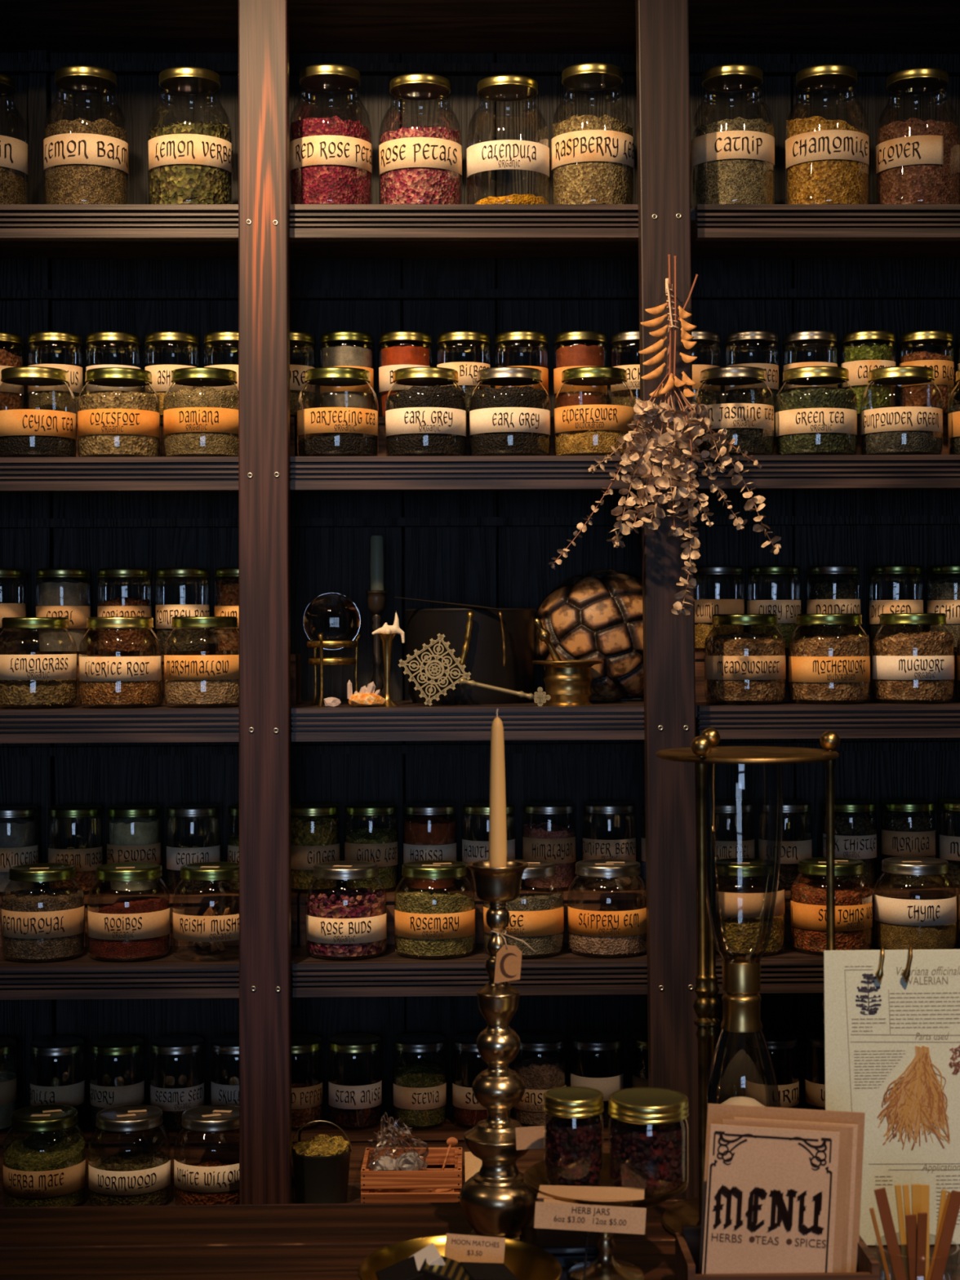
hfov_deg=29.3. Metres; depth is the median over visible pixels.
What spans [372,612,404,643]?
melted wax
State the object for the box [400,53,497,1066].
wall
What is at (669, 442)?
bundle
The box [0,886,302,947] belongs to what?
display riser
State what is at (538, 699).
cross
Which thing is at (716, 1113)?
card
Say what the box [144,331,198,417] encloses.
glass jar
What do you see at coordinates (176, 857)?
glass jar
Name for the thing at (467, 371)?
glass jar
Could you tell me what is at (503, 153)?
glass jar
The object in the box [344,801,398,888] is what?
glass jar
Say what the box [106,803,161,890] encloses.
glass jar
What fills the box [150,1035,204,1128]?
glass jar
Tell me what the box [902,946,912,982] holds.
brass hook
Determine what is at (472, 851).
glass jar
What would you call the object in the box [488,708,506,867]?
taper candle
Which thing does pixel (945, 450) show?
display riser
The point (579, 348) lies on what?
glass jar
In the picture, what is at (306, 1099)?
glass jar
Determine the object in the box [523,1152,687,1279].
dish
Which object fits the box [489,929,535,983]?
tag
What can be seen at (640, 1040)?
glass jar
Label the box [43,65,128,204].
glass jar
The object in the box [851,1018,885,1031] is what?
print
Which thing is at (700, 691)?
display riser
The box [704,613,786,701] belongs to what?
glass jar
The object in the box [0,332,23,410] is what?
glass jar
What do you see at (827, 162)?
glass jar
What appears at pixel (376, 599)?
candlestick
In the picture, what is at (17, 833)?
glass jar
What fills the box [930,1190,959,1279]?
stick
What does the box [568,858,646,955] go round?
glass jar
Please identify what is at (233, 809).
glass jar
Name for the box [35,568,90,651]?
glass jar
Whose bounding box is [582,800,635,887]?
glass jar
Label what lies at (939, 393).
glass jar
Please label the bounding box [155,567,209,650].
glass jar
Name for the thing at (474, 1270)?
box
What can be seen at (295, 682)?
display riser
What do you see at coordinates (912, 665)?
glass jar
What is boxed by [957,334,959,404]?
glass jar
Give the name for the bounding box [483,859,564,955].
glass jar
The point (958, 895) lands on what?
glass jar
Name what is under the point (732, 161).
glass jar
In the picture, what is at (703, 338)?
glass jar
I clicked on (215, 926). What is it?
glass jar
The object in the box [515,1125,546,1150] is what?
card
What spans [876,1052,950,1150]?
picture
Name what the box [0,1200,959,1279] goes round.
countertop
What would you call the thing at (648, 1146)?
jar
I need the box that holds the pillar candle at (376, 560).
[369,533,383,590]
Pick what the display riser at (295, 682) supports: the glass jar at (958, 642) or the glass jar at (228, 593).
the glass jar at (228, 593)
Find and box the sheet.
[823,949,959,1245]
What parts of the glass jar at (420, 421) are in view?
lid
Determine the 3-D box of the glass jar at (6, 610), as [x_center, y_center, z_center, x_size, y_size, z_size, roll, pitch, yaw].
[-0.930,-0.053,3.542,0.104,0.166,0.105,0,0,-15]
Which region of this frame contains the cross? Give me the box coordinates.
[398,633,551,706]
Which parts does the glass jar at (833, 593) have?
lid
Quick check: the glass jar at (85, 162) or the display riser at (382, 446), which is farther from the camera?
the display riser at (382, 446)
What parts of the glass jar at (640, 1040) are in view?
lid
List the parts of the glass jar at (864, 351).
lid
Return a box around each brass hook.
[875,946,884,982]
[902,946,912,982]
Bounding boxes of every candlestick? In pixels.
[365,590,387,697]
[459,860,538,1240]
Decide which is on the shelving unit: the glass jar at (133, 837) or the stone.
the stone
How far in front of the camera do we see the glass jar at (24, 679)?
3.31 m
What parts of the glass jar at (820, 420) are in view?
lid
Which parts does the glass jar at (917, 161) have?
lid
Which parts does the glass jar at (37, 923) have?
lid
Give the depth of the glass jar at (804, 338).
3.54 m
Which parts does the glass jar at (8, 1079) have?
lid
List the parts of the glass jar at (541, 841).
lid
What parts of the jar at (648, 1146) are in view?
lid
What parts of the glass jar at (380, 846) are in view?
lid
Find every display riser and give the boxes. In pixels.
[0,653,301,705]
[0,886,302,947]
[0,1118,302,1186]
[69,417,297,457]
[297,416,640,456]
[299,883,646,945]
[300,1114,617,1182]
[642,650,959,702]
[642,881,959,941]
[693,415,950,455]
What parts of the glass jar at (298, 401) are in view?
lid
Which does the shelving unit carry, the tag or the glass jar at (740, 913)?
the glass jar at (740, 913)
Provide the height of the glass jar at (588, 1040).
0.166 m
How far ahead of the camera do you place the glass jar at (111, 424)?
3.31 m
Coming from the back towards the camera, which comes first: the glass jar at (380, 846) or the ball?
the glass jar at (380, 846)
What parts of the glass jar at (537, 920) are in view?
lid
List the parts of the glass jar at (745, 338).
lid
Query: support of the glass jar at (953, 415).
on the shelving unit
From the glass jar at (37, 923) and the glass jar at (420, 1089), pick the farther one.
the glass jar at (420, 1089)
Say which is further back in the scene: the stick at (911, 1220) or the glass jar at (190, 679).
the glass jar at (190, 679)
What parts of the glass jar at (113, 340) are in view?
lid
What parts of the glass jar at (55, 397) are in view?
lid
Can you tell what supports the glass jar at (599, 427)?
on the shelving unit
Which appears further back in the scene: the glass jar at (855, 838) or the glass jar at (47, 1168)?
the glass jar at (855, 838)
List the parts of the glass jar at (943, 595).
lid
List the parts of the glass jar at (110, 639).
lid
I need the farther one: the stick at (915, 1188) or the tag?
the tag
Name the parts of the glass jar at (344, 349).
lid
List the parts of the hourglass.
plate, bulb, bulb, plate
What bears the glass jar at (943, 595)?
on the display riser at (700, 691)
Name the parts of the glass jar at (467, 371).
lid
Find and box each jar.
[0,73,28,204]
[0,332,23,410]
[0,366,76,457]
[0,568,26,627]
[0,617,77,706]
[0,804,38,891]
[0,862,84,959]
[0,1036,17,1128]
[2,1104,85,1207]
[27,331,83,417]
[29,1035,84,1129]
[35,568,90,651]
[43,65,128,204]
[48,804,103,891]
[77,367,159,457]
[79,617,161,704]
[85,331,140,392]
[87,862,169,958]
[88,1104,170,1205]
[89,1035,144,1128]
[97,568,151,653]
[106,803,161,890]
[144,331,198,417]
[147,66,232,204]
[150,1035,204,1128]
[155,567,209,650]
[163,367,238,457]
[164,616,239,703]
[166,803,220,890]
[173,862,239,951]
[173,1104,239,1204]
[204,331,238,391]
[210,1034,239,1106]
[214,567,239,650]
[227,803,239,889]
[288,63,373,204]
[289,331,315,419]
[290,802,340,889]
[291,1033,322,1127]
[297,367,377,456]
[305,860,386,956]
[320,331,373,408]
[328,1033,382,1127]
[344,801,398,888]
[378,73,462,204]
[378,331,432,417]
[385,366,466,456]
[392,1032,446,1126]
[394,860,475,955]
[403,801,456,888]
[436,330,490,416]
[452,1031,487,1125]
[462,800,515,888]
[466,75,549,204]
[469,366,550,456]
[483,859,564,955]
[494,330,548,395]
[513,1031,566,1124]
[522,800,576,888]
[543,1086,604,1186]
[551,62,635,204]
[553,330,607,408]
[554,366,635,455]
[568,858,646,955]
[569,1031,623,1124]
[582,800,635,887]
[608,1087,688,1194]
[610,330,639,413]
[631,1031,648,1088]
[640,801,645,861]
[690,63,774,208]
[691,330,720,410]
[693,366,773,456]
[693,565,744,648]
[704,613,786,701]
[706,857,784,953]
[715,799,755,886]
[724,330,778,415]
[745,1029,799,1108]
[746,564,801,647]
[758,799,812,885]
[775,365,857,455]
[783,330,837,391]
[784,63,869,204]
[788,613,870,700]
[790,857,873,951]
[804,1029,825,1110]
[806,564,860,637]
[822,799,876,884]
[841,330,895,415]
[860,365,942,454]
[868,564,923,647]
[871,613,954,700]
[874,856,956,949]
[875,66,959,204]
[880,798,935,884]
[898,330,955,415]
[926,564,959,646]
[938,798,959,884]
[947,369,959,454]
[956,640,959,697]
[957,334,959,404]
[957,893,959,940]
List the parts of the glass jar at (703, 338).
lid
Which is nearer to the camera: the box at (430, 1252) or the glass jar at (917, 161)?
the box at (430, 1252)
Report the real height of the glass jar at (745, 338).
0.166 m
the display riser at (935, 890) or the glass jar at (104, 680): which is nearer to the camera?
the glass jar at (104, 680)
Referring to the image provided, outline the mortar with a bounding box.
[532,660,604,705]
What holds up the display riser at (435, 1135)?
on the shelving unit
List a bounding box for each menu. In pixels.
[702,1124,839,1274]
[721,1119,848,1272]
[733,1116,857,1272]
[841,1126,853,1272]
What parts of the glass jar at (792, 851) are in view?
lid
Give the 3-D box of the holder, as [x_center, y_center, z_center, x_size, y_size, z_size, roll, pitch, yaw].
[-0.170,0.055,3.373,0.044,0.132,0.044,0,0,-1]
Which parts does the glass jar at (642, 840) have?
lid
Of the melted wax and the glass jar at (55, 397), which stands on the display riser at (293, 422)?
the glass jar at (55, 397)
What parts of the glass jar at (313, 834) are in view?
lid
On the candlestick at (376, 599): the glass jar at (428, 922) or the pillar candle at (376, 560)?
the pillar candle at (376, 560)
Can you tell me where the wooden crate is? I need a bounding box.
[360,1146,462,1203]
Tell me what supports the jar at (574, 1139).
on the dish
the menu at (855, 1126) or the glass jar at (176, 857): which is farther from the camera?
the glass jar at (176, 857)
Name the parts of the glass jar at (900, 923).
lid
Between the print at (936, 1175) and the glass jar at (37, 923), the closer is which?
the print at (936, 1175)
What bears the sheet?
attached to the easel
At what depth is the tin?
2.15 m
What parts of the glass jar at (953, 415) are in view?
lid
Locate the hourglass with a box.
[656,728,839,1235]
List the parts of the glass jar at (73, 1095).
lid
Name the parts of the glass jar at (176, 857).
lid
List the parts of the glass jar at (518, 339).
lid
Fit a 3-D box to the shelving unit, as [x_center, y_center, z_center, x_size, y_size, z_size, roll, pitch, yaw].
[-0.019,0.107,3.465,2.460,3.000,0.432,0,0,-1]
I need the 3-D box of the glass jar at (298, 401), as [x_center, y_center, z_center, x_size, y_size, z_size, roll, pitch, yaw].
[-0.371,-0.507,3.551,0.104,0.166,0.106,0,0,-6]
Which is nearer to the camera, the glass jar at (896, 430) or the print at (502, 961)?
the print at (502, 961)
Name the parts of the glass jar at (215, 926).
lid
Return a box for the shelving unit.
[0,0,959,1207]
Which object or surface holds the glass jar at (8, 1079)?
on the display riser at (184, 1145)
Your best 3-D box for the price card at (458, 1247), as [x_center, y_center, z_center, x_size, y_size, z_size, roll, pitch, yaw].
[-0.006,0.666,2.003,0.067,0.034,0.004,0,0,-1]
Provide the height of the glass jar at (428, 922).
0.166 m
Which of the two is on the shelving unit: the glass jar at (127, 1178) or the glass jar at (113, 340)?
the glass jar at (127, 1178)
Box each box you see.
[375,1255,423,1279]
[404,608,536,704]
[409,1242,445,1270]
[418,1255,470,1279]
[459,1262,518,1279]
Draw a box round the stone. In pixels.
[323,697,341,706]
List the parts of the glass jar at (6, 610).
lid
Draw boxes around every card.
[444,1233,505,1262]
[464,1151,481,1182]
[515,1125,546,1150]
[533,1201,646,1279]
[537,1185,644,1200]
[543,1198,632,1204]
[698,1103,865,1274]
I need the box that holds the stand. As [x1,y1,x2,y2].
[306,633,361,706]
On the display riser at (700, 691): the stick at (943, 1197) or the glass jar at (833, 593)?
the glass jar at (833, 593)
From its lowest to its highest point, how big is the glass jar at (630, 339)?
0.166 m
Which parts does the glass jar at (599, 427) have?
lid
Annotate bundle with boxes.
[548,254,781,615]
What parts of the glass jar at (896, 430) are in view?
lid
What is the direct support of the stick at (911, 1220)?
in the glass tumbler
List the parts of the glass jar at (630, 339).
lid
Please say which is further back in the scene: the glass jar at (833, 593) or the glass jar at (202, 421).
the glass jar at (833, 593)
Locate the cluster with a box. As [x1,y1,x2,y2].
[346,680,386,706]
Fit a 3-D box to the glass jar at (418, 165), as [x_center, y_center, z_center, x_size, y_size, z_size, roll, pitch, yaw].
[-0.110,-0.906,3.387,0.155,0.249,0.156,0,0,1]
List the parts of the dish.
plate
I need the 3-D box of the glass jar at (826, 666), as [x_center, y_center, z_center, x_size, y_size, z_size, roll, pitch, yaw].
[0.647,0.034,3.399,0.150,0.166,0.152,0,0,14]
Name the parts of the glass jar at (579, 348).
lid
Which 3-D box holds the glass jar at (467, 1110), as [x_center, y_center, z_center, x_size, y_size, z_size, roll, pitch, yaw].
[-0.002,0.856,3.563,0.104,0.166,0.106,0,0,0]
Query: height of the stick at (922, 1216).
0.102 m
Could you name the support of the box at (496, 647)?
on the shelving unit
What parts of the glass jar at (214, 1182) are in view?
lid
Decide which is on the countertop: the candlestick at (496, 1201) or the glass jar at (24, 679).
the candlestick at (496, 1201)
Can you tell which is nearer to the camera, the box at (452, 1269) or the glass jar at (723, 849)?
the box at (452, 1269)
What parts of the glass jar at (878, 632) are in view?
lid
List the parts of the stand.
leg, leg, leg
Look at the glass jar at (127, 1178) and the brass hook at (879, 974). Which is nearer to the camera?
the brass hook at (879, 974)
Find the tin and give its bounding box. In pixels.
[519,1226,598,1267]
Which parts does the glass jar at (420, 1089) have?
lid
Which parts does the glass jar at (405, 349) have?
lid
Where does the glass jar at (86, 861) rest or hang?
on the display riser at (193, 903)
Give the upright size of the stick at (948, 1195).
0.116 m
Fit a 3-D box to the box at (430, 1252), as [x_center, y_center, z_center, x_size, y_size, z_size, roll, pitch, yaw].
[-0.062,0.658,1.931,0.046,0.036,0.032,0,0,-13]
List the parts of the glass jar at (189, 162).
lid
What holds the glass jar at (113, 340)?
on the display riser at (293, 422)
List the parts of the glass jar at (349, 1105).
lid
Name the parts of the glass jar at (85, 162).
lid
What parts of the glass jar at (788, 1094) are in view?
lid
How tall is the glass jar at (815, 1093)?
0.166 m
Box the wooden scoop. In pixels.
[440,1137,457,1170]
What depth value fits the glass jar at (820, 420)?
3.34 m
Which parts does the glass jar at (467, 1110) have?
lid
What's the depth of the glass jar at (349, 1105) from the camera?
3.52 m
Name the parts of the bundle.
stem, stem, stem, stem, stem, stem, stem, stem, stem, stem, stem, stem, stem, stem, stem, stem, stem, stem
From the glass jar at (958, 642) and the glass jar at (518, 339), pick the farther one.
the glass jar at (518, 339)
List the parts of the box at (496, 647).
handle, handle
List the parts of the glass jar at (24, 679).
lid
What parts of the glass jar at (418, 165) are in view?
lid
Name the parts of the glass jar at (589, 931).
lid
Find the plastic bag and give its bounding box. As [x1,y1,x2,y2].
[368,1112,428,1170]
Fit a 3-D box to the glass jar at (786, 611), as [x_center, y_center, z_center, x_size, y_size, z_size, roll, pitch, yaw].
[0.574,-0.060,3.571,0.105,0.166,0.105,0,0,9]
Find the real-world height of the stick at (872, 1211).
0.102 m
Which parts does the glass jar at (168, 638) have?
lid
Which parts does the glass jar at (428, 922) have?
lid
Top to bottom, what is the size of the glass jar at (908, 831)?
0.166 m
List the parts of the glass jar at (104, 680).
lid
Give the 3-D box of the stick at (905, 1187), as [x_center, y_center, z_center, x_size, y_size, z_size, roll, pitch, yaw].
[0.475,0.663,2.026,0.007,0.120,0.017,0,0,-26]
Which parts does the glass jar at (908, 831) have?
lid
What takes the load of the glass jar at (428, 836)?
on the display riser at (579, 896)
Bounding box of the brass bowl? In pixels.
[358,1235,561,1279]
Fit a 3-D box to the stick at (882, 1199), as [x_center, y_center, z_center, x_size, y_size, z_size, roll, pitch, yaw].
[0.451,0.661,2.003,0.043,0.127,0.005,0,0,-14]
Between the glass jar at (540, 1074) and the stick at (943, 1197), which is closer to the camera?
the stick at (943, 1197)
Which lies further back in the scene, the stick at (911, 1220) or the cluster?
the cluster
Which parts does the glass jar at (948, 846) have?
lid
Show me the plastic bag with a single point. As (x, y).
(409, 1161)
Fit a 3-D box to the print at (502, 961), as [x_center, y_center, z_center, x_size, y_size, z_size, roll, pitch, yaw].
[0.035,0.395,2.224,0.021,0.031,0.001,0,0,-1]
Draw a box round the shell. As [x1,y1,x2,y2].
[534,569,644,701]
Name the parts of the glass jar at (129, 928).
lid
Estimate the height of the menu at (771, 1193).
0.197 m
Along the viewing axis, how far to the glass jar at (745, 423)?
3.33 m
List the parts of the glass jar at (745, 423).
lid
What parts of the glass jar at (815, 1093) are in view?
lid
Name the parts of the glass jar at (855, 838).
lid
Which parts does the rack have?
rail, rail, rail, rail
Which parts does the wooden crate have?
corner post, corner post, corner post, corner post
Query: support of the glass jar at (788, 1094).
on the display riser
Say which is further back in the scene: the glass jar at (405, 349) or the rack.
the glass jar at (405, 349)
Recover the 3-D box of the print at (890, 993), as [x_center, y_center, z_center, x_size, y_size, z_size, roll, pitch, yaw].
[0.560,0.446,2.211,0.132,0.042,0.001,0,-2,-1]
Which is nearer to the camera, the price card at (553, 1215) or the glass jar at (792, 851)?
the price card at (553, 1215)
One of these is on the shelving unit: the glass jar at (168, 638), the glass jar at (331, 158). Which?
the glass jar at (331, 158)
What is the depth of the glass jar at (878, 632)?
3.54 m
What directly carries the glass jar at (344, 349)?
on the display riser at (382, 446)
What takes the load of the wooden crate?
on the shelving unit
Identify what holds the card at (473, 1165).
on the shelving unit
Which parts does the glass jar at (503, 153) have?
lid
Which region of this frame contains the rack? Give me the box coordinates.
[675,1225,879,1279]
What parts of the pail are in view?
wire handle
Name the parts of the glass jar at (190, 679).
lid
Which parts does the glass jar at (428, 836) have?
lid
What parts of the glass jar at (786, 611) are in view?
lid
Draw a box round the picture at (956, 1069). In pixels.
[948,1044,959,1075]
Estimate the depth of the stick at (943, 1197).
2.03 m
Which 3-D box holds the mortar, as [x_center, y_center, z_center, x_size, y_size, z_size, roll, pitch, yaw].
[0.163,0.079,3.404,0.134,0.081,0.134,0,0,-1]
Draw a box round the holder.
[375,634,399,706]
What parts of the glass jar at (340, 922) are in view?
lid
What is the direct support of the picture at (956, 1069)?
attached to the sheet
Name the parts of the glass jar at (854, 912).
lid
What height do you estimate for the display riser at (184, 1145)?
0.094 m
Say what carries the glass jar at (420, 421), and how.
on the shelving unit
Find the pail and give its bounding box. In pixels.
[291,1120,351,1204]
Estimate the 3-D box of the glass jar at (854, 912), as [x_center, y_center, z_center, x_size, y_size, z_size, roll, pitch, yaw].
[0.652,0.492,3.401,0.151,0.166,0.152,0,0,-25]
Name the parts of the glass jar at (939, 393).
lid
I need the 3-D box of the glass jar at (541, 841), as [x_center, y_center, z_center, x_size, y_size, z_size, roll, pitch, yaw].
[0.134,0.400,3.564,0.104,0.166,0.106,0,0,2]
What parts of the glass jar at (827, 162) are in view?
lid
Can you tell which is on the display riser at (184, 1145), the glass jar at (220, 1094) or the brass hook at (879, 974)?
the glass jar at (220, 1094)
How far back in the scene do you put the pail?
3.33 m
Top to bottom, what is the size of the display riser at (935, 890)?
0.094 m
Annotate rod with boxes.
[394,596,498,609]
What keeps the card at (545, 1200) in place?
on the dish
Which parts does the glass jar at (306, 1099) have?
lid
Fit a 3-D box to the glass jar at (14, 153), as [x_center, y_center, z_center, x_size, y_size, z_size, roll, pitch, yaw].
[-0.909,-0.904,3.371,0.155,0.253,0.156,0,0,-12]
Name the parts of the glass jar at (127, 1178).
lid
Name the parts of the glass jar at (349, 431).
lid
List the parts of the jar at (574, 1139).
lid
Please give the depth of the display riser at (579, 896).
3.50 m
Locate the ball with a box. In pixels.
[302,592,360,649]
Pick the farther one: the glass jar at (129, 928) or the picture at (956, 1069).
the glass jar at (129, 928)
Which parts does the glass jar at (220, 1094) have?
lid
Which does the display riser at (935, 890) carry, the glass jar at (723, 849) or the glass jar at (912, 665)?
the glass jar at (723, 849)
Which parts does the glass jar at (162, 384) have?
lid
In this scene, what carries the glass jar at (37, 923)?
on the shelving unit
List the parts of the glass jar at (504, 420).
lid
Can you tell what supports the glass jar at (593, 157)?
on the shelving unit
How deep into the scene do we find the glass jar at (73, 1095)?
3.51 m
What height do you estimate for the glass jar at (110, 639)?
0.166 m
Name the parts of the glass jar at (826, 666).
lid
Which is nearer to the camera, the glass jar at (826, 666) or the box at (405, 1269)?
the box at (405, 1269)
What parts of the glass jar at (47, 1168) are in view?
lid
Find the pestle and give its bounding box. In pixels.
[533,617,562,661]
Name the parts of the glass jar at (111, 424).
lid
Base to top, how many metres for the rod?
0.027 m
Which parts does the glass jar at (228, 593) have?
lid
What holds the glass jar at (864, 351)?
on the display riser at (945, 450)
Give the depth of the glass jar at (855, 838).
3.53 m
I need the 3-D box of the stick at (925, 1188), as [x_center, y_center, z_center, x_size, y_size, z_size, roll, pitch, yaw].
[0.491,0.664,2.028,0.012,0.119,0.019,0,0,16]
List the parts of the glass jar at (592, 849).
lid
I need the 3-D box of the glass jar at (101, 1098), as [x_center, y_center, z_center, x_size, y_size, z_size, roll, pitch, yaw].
[-0.702,0.859,3.549,0.105,0.166,0.105,0,0,-9]
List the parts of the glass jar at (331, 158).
lid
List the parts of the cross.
pierced plate, handle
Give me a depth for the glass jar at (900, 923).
3.35 m
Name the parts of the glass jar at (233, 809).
lid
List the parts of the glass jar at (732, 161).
lid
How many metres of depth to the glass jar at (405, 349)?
3.52 m
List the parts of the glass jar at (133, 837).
lid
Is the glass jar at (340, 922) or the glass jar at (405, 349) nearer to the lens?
the glass jar at (340, 922)
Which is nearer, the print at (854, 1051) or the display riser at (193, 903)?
the print at (854, 1051)
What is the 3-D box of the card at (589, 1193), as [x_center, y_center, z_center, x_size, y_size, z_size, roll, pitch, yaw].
[0.125,0.620,2.055,0.118,0.001,0.045,0,0,6]
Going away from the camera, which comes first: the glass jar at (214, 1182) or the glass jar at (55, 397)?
the glass jar at (214, 1182)
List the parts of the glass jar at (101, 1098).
lid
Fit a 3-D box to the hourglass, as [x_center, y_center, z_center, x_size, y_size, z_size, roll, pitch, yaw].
[0.336,0.422,2.289,0.229,0.616,0.225,0,0,-1]
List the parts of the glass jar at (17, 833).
lid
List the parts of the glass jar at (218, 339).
lid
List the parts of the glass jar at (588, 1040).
lid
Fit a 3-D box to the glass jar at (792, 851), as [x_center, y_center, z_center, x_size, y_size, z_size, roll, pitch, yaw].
[0.595,0.398,3.574,0.104,0.166,0.106,0,0,9]
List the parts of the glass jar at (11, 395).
lid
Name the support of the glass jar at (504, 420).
on the shelving unit
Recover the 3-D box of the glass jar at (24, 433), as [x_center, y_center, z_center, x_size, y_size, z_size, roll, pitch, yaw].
[-0.818,-0.411,3.368,0.150,0.168,0.152,0,0,-10]
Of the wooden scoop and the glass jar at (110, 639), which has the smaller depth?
the wooden scoop
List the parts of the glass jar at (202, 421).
lid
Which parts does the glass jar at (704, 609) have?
lid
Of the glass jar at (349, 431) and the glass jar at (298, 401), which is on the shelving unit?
the glass jar at (349, 431)
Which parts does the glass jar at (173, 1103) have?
lid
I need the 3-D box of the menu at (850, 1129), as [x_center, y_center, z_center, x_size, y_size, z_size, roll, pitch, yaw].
[0.336,0.626,2.006,0.148,0.199,0.015,0,0,-1]
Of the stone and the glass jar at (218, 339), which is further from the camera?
the glass jar at (218, 339)
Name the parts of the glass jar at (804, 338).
lid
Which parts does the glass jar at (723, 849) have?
lid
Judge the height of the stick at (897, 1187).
0.122 m
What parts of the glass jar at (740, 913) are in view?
lid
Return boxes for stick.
[869,1207,890,1279]
[874,1186,906,1279]
[894,1184,909,1279]
[902,1184,911,1250]
[905,1213,917,1279]
[911,1183,921,1227]
[915,1212,927,1279]
[920,1184,929,1279]
[926,1191,951,1279]
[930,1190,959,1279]
[933,1189,946,1248]
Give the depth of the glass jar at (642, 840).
3.55 m
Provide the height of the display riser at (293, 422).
0.094 m
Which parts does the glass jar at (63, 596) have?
lid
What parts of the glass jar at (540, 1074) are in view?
lid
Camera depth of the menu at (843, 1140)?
1.99 m
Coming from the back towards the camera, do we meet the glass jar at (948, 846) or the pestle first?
the glass jar at (948, 846)
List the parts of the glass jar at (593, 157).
lid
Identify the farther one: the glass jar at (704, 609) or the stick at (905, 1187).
the glass jar at (704, 609)
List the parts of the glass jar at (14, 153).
lid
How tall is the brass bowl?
0.067 m
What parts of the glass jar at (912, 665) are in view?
lid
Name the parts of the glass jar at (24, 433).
lid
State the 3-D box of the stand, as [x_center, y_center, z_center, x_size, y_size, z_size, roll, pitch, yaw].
[-0.270,0.056,3.398,0.101,0.134,0.098,0,0,-1]
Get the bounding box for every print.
[499,952,516,977]
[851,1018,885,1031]
[853,1050,905,1088]
[875,1176,892,1185]
[889,992,959,1027]
[936,1175,959,1224]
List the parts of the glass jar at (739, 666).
lid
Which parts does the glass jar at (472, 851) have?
lid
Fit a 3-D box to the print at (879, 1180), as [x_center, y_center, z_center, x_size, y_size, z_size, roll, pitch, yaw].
[0.486,0.650,2.205,0.021,0.011,0.001,0,-1,-1]
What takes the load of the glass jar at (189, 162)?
on the shelving unit
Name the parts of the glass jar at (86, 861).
lid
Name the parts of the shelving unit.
shelf, shelf, shelf, shelf, post, shelf, shelf, shelf, shelf, shelf, shelf, shelf, shelf, shelf, shelf, post, shelf, shelf, shelf, shelf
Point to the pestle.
(544, 635)
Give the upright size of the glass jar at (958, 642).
0.166 m

